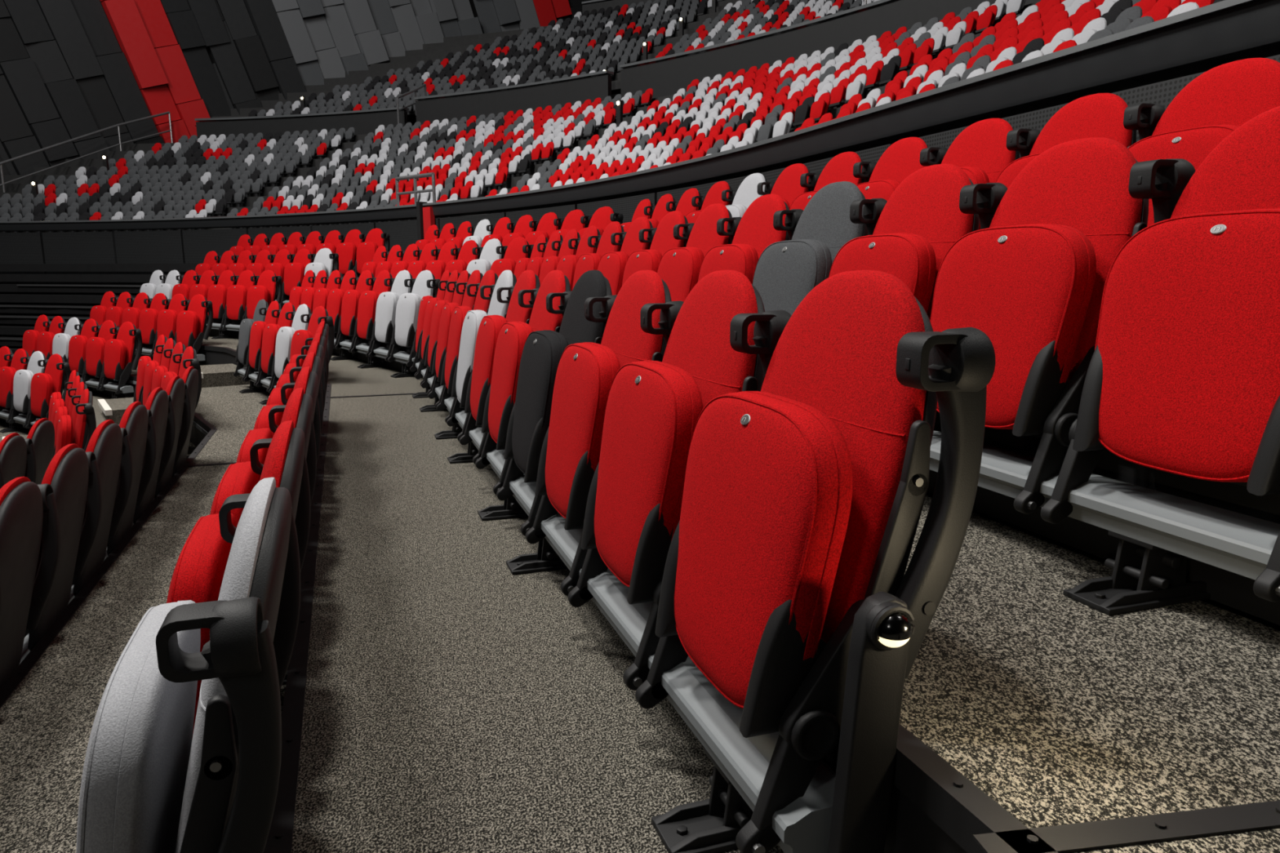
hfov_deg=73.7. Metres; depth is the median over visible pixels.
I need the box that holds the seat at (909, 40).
[896,36,913,53]
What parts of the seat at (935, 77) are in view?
backrest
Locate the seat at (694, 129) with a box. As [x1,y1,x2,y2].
[684,124,699,140]
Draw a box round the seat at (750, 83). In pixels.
[740,79,754,93]
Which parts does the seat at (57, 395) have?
backrest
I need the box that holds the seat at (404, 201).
[395,198,407,221]
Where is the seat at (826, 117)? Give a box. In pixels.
[812,112,832,125]
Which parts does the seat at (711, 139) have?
backrest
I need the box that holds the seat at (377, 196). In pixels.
[371,189,382,204]
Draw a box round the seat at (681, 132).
[671,126,687,142]
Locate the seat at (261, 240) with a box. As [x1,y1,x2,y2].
[245,233,271,255]
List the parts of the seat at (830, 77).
backrest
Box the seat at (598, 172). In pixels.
[593,161,608,179]
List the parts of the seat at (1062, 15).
backrest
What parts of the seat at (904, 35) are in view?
backrest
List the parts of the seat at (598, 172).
backrest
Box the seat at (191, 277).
[171,270,201,300]
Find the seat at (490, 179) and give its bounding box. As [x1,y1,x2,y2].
[484,167,497,191]
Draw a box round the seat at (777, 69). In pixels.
[767,66,781,80]
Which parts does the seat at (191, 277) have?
backrest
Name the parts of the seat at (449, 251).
backrest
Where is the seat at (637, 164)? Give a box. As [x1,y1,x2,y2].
[628,155,644,172]
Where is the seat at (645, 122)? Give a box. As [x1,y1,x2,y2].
[636,116,650,130]
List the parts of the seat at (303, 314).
backrest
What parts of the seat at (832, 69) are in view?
backrest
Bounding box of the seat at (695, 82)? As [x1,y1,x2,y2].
[686,79,699,91]
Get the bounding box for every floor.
[0,0,1039,232]
[0,360,301,852]
[0,388,195,456]
[0,422,30,442]
[133,336,784,852]
[204,319,1279,852]
[211,0,738,117]
[275,296,1279,625]
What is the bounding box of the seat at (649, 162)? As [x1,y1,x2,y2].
[640,153,657,169]
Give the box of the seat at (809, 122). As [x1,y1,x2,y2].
[794,117,815,131]
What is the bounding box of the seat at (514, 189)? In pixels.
[507,186,518,212]
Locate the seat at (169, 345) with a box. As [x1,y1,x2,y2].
[140,337,176,405]
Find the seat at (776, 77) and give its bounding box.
[765,73,780,88]
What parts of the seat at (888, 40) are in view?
backrest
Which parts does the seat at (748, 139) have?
backrest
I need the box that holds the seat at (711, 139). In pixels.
[702,129,719,147]
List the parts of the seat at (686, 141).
backrest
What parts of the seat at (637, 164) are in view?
backrest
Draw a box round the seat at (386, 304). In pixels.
[368,270,416,361]
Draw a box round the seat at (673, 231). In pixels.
[622,210,694,285]
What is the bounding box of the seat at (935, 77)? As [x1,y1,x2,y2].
[916,69,943,93]
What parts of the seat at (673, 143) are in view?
backrest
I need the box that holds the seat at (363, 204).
[355,200,368,223]
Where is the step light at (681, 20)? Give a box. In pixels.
[679,17,684,35]
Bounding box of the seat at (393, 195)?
[391,187,403,201]
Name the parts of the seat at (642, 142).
backrest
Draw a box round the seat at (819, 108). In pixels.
[809,92,831,123]
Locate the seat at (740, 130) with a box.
[728,123,747,141]
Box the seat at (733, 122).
[722,115,740,131]
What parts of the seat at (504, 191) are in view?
backrest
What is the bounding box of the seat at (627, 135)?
[619,128,633,142]
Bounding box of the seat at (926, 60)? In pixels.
[909,53,932,75]
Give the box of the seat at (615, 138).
[608,130,622,145]
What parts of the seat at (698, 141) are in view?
backrest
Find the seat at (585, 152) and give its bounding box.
[578,144,591,159]
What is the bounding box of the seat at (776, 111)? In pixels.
[764,104,783,124]
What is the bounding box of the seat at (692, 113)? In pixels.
[683,106,697,121]
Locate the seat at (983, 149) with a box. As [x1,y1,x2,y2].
[941,118,1039,229]
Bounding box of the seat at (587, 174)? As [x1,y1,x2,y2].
[582,164,596,181]
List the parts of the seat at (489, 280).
backrest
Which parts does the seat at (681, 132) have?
backrest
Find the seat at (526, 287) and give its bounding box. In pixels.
[459,270,540,464]
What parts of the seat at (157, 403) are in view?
armrest, backrest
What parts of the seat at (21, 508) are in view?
armrest, backrest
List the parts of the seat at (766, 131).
backrest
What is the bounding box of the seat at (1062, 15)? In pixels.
[1041,10,1068,34]
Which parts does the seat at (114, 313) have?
backrest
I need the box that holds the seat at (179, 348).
[151,342,185,391]
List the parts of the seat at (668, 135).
backrest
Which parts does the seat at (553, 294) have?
backrest, armrest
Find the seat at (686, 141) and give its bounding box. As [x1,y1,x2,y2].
[675,135,692,153]
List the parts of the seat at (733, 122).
backrest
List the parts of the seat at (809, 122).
backrest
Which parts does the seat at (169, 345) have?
backrest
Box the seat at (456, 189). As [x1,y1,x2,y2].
[450,182,463,199]
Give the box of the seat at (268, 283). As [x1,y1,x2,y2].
[244,270,282,319]
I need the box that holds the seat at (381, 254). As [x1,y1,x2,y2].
[361,245,389,277]
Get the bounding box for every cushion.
[0,366,14,407]
[13,369,31,412]
[22,329,37,356]
[30,373,50,416]
[36,331,53,358]
[43,373,53,404]
[48,391,57,421]
[50,399,61,425]
[52,333,69,358]
[53,406,63,448]
[55,414,67,453]
[57,391,62,399]
[59,398,65,406]
[62,406,68,415]
[66,414,72,445]
[68,335,86,372]
[75,602,176,852]
[85,337,104,375]
[89,305,106,325]
[103,338,123,379]
[105,306,121,327]
[112,600,200,852]
[115,338,125,369]
[121,306,138,328]
[128,306,140,328]
[136,355,148,401]
[138,308,156,343]
[139,283,155,298]
[142,360,155,405]
[151,365,164,391]
[153,308,158,330]
[155,283,171,299]
[156,309,176,338]
[160,365,168,372]
[160,371,173,390]
[166,513,218,603]
[170,309,177,333]
[171,284,188,300]
[176,311,195,348]
[184,310,198,339]
[189,284,206,300]
[191,513,236,738]
[195,263,210,275]
[207,284,226,318]
[209,462,244,515]
[211,262,226,275]
[217,284,227,309]
[226,284,245,319]
[228,262,244,275]
[229,245,244,255]
[231,461,258,526]
[235,428,261,462]
[237,318,252,364]
[241,284,247,311]
[245,245,260,255]
[245,262,263,275]
[246,285,266,319]
[248,320,264,368]
[253,404,273,429]
[256,427,272,481]
[257,284,268,302]
[261,324,278,373]
[262,244,277,254]
[264,262,283,279]
[266,386,281,405]
[266,404,282,436]
[274,326,293,377]
[275,373,288,387]
[277,388,289,415]
[279,244,295,254]
[279,262,284,283]
[282,363,293,374]
[283,262,303,295]
[285,373,296,395]
[288,286,302,311]
[288,354,298,363]
[289,329,310,359]
[292,362,300,379]
[297,244,314,253]
[297,354,304,366]
[299,262,304,280]
[300,287,315,313]
[303,329,312,345]
[304,262,324,276]
[312,288,328,311]
[315,243,334,253]
[326,288,342,323]
[335,242,355,274]
[340,289,359,335]
[341,242,356,274]
[355,241,377,273]
[356,290,377,338]
[361,262,376,277]
[374,261,391,277]
[374,291,396,342]
[386,291,399,302]
[390,261,407,278]
[395,293,418,346]
[404,293,421,346]
[407,260,425,278]
[415,239,428,249]
[415,295,430,351]
[421,297,437,359]
[425,260,444,280]
[427,300,445,366]
[431,238,444,248]
[435,302,455,376]
[444,259,465,273]
[444,306,467,387]
[446,236,462,248]
[456,310,483,401]
[461,259,467,270]
[462,235,480,247]
[466,258,488,275]
[470,315,502,419]
[476,309,487,316]
[478,258,491,270]
[480,234,501,247]
[488,321,527,442]
[490,258,515,278]
[494,315,506,325]
[502,232,522,245]
[511,330,562,472]
[514,257,528,280]
[516,321,533,337]
[524,231,546,244]
[526,257,542,277]
[537,176,547,188]
[538,256,558,284]
[543,329,568,352]
[545,342,612,516]
[548,174,559,186]
[549,229,569,239]
[556,254,577,291]
[559,173,569,185]
[570,171,581,183]
[572,253,599,289]
[577,226,602,238]
[581,159,591,170]
[582,169,592,181]
[583,342,620,382]
[591,157,602,168]
[593,168,604,179]
[594,253,601,262]
[594,360,692,585]
[597,251,626,295]
[603,155,613,167]
[604,166,616,177]
[614,153,626,164]
[616,164,627,174]
[619,251,629,262]
[621,222,632,231]
[622,249,658,285]
[623,142,634,151]
[626,151,637,162]
[628,161,639,172]
[635,139,646,150]
[638,149,649,160]
[640,160,653,169]
[641,360,702,541]
[647,137,657,147]
[648,218,656,227]
[650,146,662,158]
[653,157,665,166]
[653,249,662,264]
[657,247,700,302]
[658,135,670,145]
[662,144,675,155]
[666,124,676,133]
[666,155,678,164]
[671,133,683,142]
[674,391,838,705]
[675,142,688,153]
[678,122,689,131]
[679,152,691,160]
[684,129,695,140]
[685,209,702,222]
[688,138,701,150]
[688,246,704,270]
[690,119,702,128]
[692,149,705,157]
[695,109,706,119]
[696,127,708,137]
[697,244,753,284]
[702,116,715,125]
[702,136,714,147]
[706,146,719,155]
[707,106,719,117]
[709,124,722,134]
[715,113,728,124]
[715,133,728,144]
[720,104,732,114]
[720,143,733,151]
[722,121,735,131]
[726,204,744,217]
[728,111,741,122]
[728,129,742,141]
[733,101,745,111]
[734,140,748,147]
[736,118,749,128]
[737,92,748,102]
[737,391,852,660]
[738,243,758,284]
[742,107,755,119]
[743,126,757,142]
[746,97,759,109]
[750,89,761,99]
[750,115,764,126]
[752,239,826,315]
[755,104,768,115]
[757,123,772,142]
[760,94,772,106]
[763,86,775,96]
[764,111,778,124]
[769,101,783,112]
[772,119,787,137]
[773,91,786,102]
[776,83,789,93]
[778,75,790,84]
[779,107,794,120]
[782,198,790,208]
[784,97,798,109]
[787,88,800,98]
[790,79,803,90]
[790,191,817,210]
[791,71,804,81]
[794,103,809,123]
[794,126,807,131]
[798,239,831,279]
[799,93,813,105]
[802,84,815,95]
[804,75,817,86]
[805,68,817,78]
[809,99,826,118]
[814,88,829,101]
[817,80,831,91]
[818,71,831,82]
[819,64,831,74]
[820,57,831,67]
[829,233,928,305]
[830,84,844,103]
[832,75,846,87]
[834,53,845,63]
[834,60,846,70]
[834,67,846,78]
[840,102,856,114]
[845,80,862,100]
[848,49,860,59]
[848,56,862,66]
[848,63,862,74]
[848,71,862,83]
[857,97,875,108]
[857,179,898,200]
[862,40,873,48]
[863,45,875,54]
[864,52,877,62]
[865,59,878,70]
[865,66,879,85]
[875,91,894,104]
[876,35,888,44]
[878,41,890,50]
[880,47,893,57]
[880,62,897,81]
[881,54,894,65]
[884,78,902,93]
[884,232,936,312]
[891,31,902,40]
[894,37,906,46]
[895,85,915,100]
[896,43,909,53]
[897,49,912,67]
[903,72,922,87]
[907,26,919,35]
[909,62,927,75]
[910,32,922,41]
[913,38,925,48]
[913,44,930,63]
[916,79,937,93]
[922,22,934,31]
[923,66,942,81]
[927,27,938,36]
[928,55,946,69]
[930,32,944,50]
[930,224,1088,429]
[937,72,959,87]
[938,17,951,26]
[943,22,956,31]
[944,60,964,75]
[945,27,962,46]
[949,49,967,63]
[952,40,968,53]
[956,12,968,21]
[960,65,983,80]
[960,166,985,184]
[961,17,974,33]
[966,53,986,69]
[968,166,989,229]
[970,42,988,57]
[973,6,986,15]
[973,33,990,47]
[976,10,993,30]
[985,57,1008,72]
[990,45,1010,62]
[992,35,1011,49]
[994,19,1010,31]
[994,26,1010,39]
[995,155,1038,188]
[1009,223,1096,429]
[1012,48,1035,64]
[1015,12,1031,24]
[1015,37,1035,53]
[1016,27,1035,42]
[1017,19,1033,32]
[1040,11,1057,25]
[1040,39,1065,54]
[1041,19,1060,34]
[1041,28,1062,44]
[1067,10,1087,25]
[1070,18,1092,35]
[1071,29,1097,44]
[1097,208,1279,482]
[1100,8,1124,25]
[1105,17,1133,33]
[1128,124,1239,226]
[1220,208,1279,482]
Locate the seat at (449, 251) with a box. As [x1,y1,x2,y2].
[425,240,461,297]
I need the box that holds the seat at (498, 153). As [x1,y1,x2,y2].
[490,148,502,163]
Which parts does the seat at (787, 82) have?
backrest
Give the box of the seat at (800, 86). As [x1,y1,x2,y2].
[787,81,804,98]
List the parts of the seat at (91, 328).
backrest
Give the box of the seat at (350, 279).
[326,270,359,348]
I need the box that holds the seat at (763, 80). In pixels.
[752,76,767,91]
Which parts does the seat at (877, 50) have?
backrest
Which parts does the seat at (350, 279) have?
backrest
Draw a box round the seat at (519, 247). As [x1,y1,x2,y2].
[490,236,533,278]
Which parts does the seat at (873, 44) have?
backrest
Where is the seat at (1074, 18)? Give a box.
[1067,0,1096,25]
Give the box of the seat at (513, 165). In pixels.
[507,155,521,177]
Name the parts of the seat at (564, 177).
backrest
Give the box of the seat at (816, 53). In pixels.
[806,49,821,63]
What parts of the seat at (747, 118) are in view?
backrest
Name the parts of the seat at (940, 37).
backrest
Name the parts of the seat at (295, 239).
backrest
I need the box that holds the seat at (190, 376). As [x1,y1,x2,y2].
[171,366,198,477]
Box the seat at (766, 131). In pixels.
[757,115,777,142]
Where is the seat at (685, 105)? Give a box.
[676,101,690,114]
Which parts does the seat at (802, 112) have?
backrest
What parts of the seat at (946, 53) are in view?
backrest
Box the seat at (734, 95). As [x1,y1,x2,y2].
[724,89,739,105]
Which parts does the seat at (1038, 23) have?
backrest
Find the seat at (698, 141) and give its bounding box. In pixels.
[688,132,706,150]
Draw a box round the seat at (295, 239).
[279,231,306,254]
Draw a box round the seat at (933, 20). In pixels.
[922,17,938,31]
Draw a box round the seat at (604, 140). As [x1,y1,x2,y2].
[597,132,610,146]
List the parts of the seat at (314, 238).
backrest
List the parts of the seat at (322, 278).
backrest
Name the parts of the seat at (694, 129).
backrest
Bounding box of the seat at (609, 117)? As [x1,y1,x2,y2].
[603,108,616,128]
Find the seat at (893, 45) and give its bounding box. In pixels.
[880,41,897,57]
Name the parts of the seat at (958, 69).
backrest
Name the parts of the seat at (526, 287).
backrest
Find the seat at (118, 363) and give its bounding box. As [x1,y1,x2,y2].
[98,321,142,394]
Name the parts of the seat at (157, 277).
backrest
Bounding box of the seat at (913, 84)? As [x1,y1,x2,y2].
[895,76,921,100]
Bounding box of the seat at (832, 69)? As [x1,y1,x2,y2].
[818,66,835,82]
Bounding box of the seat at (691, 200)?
[657,187,706,227]
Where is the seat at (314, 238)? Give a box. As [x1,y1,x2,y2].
[297,231,326,253]
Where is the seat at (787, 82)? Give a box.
[776,77,792,93]
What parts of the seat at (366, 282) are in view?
backrest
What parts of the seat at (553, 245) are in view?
backrest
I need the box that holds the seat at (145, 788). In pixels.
[75,477,291,852]
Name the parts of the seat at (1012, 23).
backrest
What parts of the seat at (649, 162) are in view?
backrest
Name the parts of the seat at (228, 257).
backrest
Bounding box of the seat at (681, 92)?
[672,88,685,101]
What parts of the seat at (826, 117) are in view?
backrest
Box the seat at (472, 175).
[464,169,477,186]
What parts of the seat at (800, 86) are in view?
backrest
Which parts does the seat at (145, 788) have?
backrest, armrest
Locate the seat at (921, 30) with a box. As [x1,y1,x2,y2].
[910,26,926,41]
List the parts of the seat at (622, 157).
backrest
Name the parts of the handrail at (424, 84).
rail, rail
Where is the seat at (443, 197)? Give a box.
[435,194,448,217]
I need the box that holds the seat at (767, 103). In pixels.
[755,97,773,115]
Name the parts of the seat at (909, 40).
backrest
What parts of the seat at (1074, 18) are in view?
backrest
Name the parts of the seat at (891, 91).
backrest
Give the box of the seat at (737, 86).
[727,82,742,97]
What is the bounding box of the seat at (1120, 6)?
[1100,0,1133,25]
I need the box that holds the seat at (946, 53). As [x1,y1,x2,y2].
[928,48,952,69]
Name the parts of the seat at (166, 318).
backrest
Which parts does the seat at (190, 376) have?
armrest, backrest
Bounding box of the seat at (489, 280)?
[436,270,497,422]
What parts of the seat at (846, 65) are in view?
backrest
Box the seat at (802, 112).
[793,96,814,127]
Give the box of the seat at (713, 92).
[703,88,717,102]
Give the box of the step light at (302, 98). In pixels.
[300,96,305,111]
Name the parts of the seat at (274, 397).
backrest, armrest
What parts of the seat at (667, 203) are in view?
backrest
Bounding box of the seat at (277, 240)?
[262,232,288,254]
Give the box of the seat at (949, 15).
[938,12,955,26]
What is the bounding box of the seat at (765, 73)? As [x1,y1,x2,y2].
[754,69,768,84]
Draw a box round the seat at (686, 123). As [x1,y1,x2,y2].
[678,116,693,131]
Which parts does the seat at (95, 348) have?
backrest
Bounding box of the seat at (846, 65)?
[834,62,851,78]
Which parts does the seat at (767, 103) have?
backrest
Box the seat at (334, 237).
[315,230,346,271]
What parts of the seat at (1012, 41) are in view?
backrest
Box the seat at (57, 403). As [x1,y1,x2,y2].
[50,375,83,425]
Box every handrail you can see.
[0,111,173,192]
[395,172,435,205]
[396,83,426,124]
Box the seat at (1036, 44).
[1012,37,1044,64]
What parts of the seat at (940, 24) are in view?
backrest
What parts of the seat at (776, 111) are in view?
backrest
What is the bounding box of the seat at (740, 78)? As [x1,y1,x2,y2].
[729,75,743,88]
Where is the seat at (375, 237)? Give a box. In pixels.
[354,228,390,277]
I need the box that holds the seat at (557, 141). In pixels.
[552,131,564,152]
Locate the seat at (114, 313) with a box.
[105,291,134,327]
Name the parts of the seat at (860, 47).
backrest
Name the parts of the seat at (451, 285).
backrest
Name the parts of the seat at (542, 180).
backrest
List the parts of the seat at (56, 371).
backrest, armrest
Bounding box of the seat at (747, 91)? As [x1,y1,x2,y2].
[737,87,752,102]
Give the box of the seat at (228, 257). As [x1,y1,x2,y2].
[211,250,239,275]
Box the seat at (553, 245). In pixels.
[526,231,563,277]
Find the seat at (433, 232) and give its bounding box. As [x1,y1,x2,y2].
[415,224,441,249]
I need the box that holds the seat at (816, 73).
[804,70,821,86]
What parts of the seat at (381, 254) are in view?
backrest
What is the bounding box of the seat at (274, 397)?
[266,341,324,431]
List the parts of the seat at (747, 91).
backrest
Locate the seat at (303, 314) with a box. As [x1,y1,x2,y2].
[268,303,311,393]
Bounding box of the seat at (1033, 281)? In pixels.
[929,137,1195,514]
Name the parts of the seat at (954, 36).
backrest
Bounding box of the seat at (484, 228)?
[462,218,495,247]
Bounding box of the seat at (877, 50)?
[864,46,881,62]
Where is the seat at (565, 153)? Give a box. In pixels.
[556,147,570,163]
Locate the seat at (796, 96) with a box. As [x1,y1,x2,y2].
[784,90,802,109]
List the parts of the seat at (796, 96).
backrest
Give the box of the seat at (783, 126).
[772,111,793,137]
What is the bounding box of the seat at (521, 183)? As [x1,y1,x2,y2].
[516,173,529,191]
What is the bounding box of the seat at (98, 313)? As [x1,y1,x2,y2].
[89,291,118,325]
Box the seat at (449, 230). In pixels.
[431,222,457,248]
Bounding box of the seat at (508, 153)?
[500,147,512,162]
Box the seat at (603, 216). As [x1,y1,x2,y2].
[577,206,623,238]
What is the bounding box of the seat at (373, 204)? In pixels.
[365,200,377,222]
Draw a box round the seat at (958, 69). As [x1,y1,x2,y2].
[937,62,966,87]
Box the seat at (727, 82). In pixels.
[718,78,732,91]
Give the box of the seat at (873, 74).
[864,60,884,89]
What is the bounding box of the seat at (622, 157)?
[614,147,630,164]
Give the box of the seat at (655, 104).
[646,100,659,112]
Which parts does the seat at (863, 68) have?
backrest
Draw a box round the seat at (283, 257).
[264,248,295,296]
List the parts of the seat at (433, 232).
backrest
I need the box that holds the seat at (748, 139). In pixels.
[734,132,754,147]
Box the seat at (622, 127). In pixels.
[614,120,627,134]
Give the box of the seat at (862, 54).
[848,50,866,66]
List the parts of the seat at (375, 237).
backrest, armrest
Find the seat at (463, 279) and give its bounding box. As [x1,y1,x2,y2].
[421,270,471,395]
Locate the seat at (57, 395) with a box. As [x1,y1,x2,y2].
[48,369,79,421]
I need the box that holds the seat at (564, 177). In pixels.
[559,167,573,185]
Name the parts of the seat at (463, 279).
backrest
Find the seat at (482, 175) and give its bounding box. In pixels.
[475,168,487,187]
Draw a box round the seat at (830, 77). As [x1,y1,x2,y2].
[817,73,835,91]
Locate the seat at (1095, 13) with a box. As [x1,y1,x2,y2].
[1070,8,1101,35]
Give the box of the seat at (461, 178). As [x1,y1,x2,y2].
[454,171,466,186]
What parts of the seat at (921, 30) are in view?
backrest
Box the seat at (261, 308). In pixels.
[233,298,268,380]
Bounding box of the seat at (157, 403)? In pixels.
[133,386,168,524]
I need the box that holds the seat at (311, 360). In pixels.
[253,351,321,461]
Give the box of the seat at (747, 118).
[736,111,754,128]
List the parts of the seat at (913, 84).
backrest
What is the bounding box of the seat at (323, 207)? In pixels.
[316,204,328,225]
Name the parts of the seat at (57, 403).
backrest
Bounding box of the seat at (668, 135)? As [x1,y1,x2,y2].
[658,128,674,145]
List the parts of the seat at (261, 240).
backrest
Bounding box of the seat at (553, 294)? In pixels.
[475,270,571,494]
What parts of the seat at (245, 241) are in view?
backrest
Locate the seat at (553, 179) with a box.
[548,168,562,186]
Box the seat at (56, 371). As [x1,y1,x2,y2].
[25,353,71,428]
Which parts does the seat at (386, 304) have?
backrest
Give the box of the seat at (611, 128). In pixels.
[604,123,617,136]
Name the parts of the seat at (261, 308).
backrest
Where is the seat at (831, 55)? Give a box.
[820,52,835,67]
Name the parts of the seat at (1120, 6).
backrest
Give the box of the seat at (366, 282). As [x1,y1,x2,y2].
[334,270,376,352]
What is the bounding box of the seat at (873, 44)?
[863,40,879,54]
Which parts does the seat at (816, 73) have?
backrest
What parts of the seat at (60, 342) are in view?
backrest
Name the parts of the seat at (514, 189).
backrest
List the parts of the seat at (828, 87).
backrest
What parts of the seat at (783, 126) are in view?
backrest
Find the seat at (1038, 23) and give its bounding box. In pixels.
[1016,18,1043,42]
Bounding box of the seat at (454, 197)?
[445,193,457,217]
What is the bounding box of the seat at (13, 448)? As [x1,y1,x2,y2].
[0,432,26,488]
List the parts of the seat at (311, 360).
backrest, armrest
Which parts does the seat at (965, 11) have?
backrest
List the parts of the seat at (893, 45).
backrest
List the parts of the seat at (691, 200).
backrest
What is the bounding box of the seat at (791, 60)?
[781,57,795,71]
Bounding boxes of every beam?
[0,408,39,432]
[18,498,154,665]
[63,376,133,399]
[133,347,204,360]
[206,322,239,338]
[237,367,275,404]
[275,299,288,308]
[282,668,288,684]
[327,337,417,377]
[412,361,835,852]
[929,430,1279,615]
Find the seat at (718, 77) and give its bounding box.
[709,74,721,86]
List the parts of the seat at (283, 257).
backrest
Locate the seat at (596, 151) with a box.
[589,142,603,158]
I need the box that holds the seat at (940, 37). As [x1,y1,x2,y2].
[930,26,948,54]
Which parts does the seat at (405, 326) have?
backrest, armrest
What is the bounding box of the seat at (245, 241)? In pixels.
[229,234,254,255]
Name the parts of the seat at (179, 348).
backrest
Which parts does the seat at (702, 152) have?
backrest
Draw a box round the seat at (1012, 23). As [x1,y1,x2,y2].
[994,18,1017,39]
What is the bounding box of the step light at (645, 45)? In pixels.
[642,41,648,60]
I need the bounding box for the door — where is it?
[422,206,435,238]
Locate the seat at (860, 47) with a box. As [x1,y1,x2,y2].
[848,44,864,59]
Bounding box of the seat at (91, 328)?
[64,318,101,383]
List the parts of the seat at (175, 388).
armrest, backrest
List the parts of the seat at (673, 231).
backrest, armrest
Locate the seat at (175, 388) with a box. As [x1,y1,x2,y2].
[154,375,185,498]
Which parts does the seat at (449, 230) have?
backrest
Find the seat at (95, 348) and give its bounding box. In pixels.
[83,320,119,390]
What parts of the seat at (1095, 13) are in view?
backrest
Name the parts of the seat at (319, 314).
backrest, armrest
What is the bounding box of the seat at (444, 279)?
[409,270,451,377]
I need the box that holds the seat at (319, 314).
[288,306,334,364]
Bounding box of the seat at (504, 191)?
[496,187,507,213]
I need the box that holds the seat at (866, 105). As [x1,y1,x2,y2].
[855,102,871,112]
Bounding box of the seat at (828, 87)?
[814,82,833,109]
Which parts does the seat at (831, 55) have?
backrest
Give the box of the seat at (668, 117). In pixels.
[659,111,674,125]
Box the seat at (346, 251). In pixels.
[333,229,367,275]
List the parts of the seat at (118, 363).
backrest, armrest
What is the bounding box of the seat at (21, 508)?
[0,476,43,688]
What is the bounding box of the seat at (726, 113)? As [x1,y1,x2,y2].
[715,107,731,124]
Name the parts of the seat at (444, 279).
backrest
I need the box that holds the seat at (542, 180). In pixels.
[537,170,551,188]
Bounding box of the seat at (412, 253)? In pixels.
[390,243,422,278]
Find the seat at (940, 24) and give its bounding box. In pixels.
[927,21,943,36]
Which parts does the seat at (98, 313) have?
backrest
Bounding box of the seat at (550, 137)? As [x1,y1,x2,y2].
[542,133,555,146]
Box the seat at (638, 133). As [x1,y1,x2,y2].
[631,126,644,140]
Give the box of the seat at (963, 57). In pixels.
[944,51,971,75]
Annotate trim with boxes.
[0,0,1258,222]
[0,374,217,708]
[79,373,208,435]
[182,462,235,466]
[194,106,408,121]
[200,344,331,852]
[213,318,1057,852]
[326,392,416,398]
[413,70,613,100]
[416,201,426,239]
[582,0,611,4]
[619,0,898,68]
[973,800,1279,852]
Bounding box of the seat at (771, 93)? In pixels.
[760,88,776,106]
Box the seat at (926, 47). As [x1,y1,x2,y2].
[912,37,934,66]
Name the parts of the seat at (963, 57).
backrest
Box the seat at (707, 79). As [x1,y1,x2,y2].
[697,76,710,88]
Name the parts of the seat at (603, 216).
backrest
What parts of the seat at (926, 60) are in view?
backrest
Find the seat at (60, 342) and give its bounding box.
[51,317,84,381]
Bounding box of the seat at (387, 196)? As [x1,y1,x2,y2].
[381,188,393,204]
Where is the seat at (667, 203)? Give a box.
[648,193,679,227]
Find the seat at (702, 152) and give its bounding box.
[692,142,710,157]
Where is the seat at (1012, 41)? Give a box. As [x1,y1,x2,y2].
[990,35,1018,62]
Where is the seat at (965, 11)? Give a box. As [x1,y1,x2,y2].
[956,6,972,21]
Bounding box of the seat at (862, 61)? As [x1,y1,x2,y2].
[848,57,866,74]
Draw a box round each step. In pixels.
[97,397,133,424]
[200,363,249,387]
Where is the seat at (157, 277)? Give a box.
[139,270,167,298]
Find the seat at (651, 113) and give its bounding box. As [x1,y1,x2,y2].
[642,107,655,120]
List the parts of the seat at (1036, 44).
backrest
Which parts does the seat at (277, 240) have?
backrest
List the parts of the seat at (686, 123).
backrest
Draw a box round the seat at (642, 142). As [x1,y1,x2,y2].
[635,133,649,150]
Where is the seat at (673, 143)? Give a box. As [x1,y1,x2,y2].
[662,137,679,155]
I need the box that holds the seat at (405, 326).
[387,270,439,366]
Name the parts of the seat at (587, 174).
backrest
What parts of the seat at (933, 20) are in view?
backrest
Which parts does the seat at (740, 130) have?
backrest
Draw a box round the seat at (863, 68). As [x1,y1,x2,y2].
[848,65,866,83]
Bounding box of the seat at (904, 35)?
[894,31,910,46]
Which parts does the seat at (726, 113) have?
backrest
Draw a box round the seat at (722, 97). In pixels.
[711,93,726,107]
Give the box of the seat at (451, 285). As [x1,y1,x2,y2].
[415,270,460,386]
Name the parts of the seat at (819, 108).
backrest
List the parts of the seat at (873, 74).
backrest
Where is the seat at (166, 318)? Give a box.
[152,293,190,356]
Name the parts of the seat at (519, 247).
backrest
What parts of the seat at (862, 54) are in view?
backrest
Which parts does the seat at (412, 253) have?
backrest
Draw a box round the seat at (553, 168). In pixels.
[547,159,561,175]
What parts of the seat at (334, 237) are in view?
backrest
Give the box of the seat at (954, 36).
[944,21,966,48]
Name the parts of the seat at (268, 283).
backrest, armrest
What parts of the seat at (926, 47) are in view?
backrest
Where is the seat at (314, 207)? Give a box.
[306,204,318,226]
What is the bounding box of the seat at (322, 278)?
[300,270,328,313]
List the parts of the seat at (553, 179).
backrest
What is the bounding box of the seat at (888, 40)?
[878,35,894,50]
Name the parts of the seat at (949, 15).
backrest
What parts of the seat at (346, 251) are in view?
backrest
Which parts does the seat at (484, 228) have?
backrest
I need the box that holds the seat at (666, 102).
[657,97,671,110]
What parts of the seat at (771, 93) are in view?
backrest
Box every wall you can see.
[0,0,621,183]
[0,54,1279,631]
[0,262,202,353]
[195,110,407,140]
[415,74,611,124]
[582,0,692,13]
[620,0,1040,98]
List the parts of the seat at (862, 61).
backrest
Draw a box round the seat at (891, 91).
[875,82,901,104]
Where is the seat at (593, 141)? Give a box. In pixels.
[586,134,599,148]
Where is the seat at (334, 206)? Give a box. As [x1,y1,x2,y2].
[326,203,337,225]
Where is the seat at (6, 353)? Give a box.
[0,346,13,368]

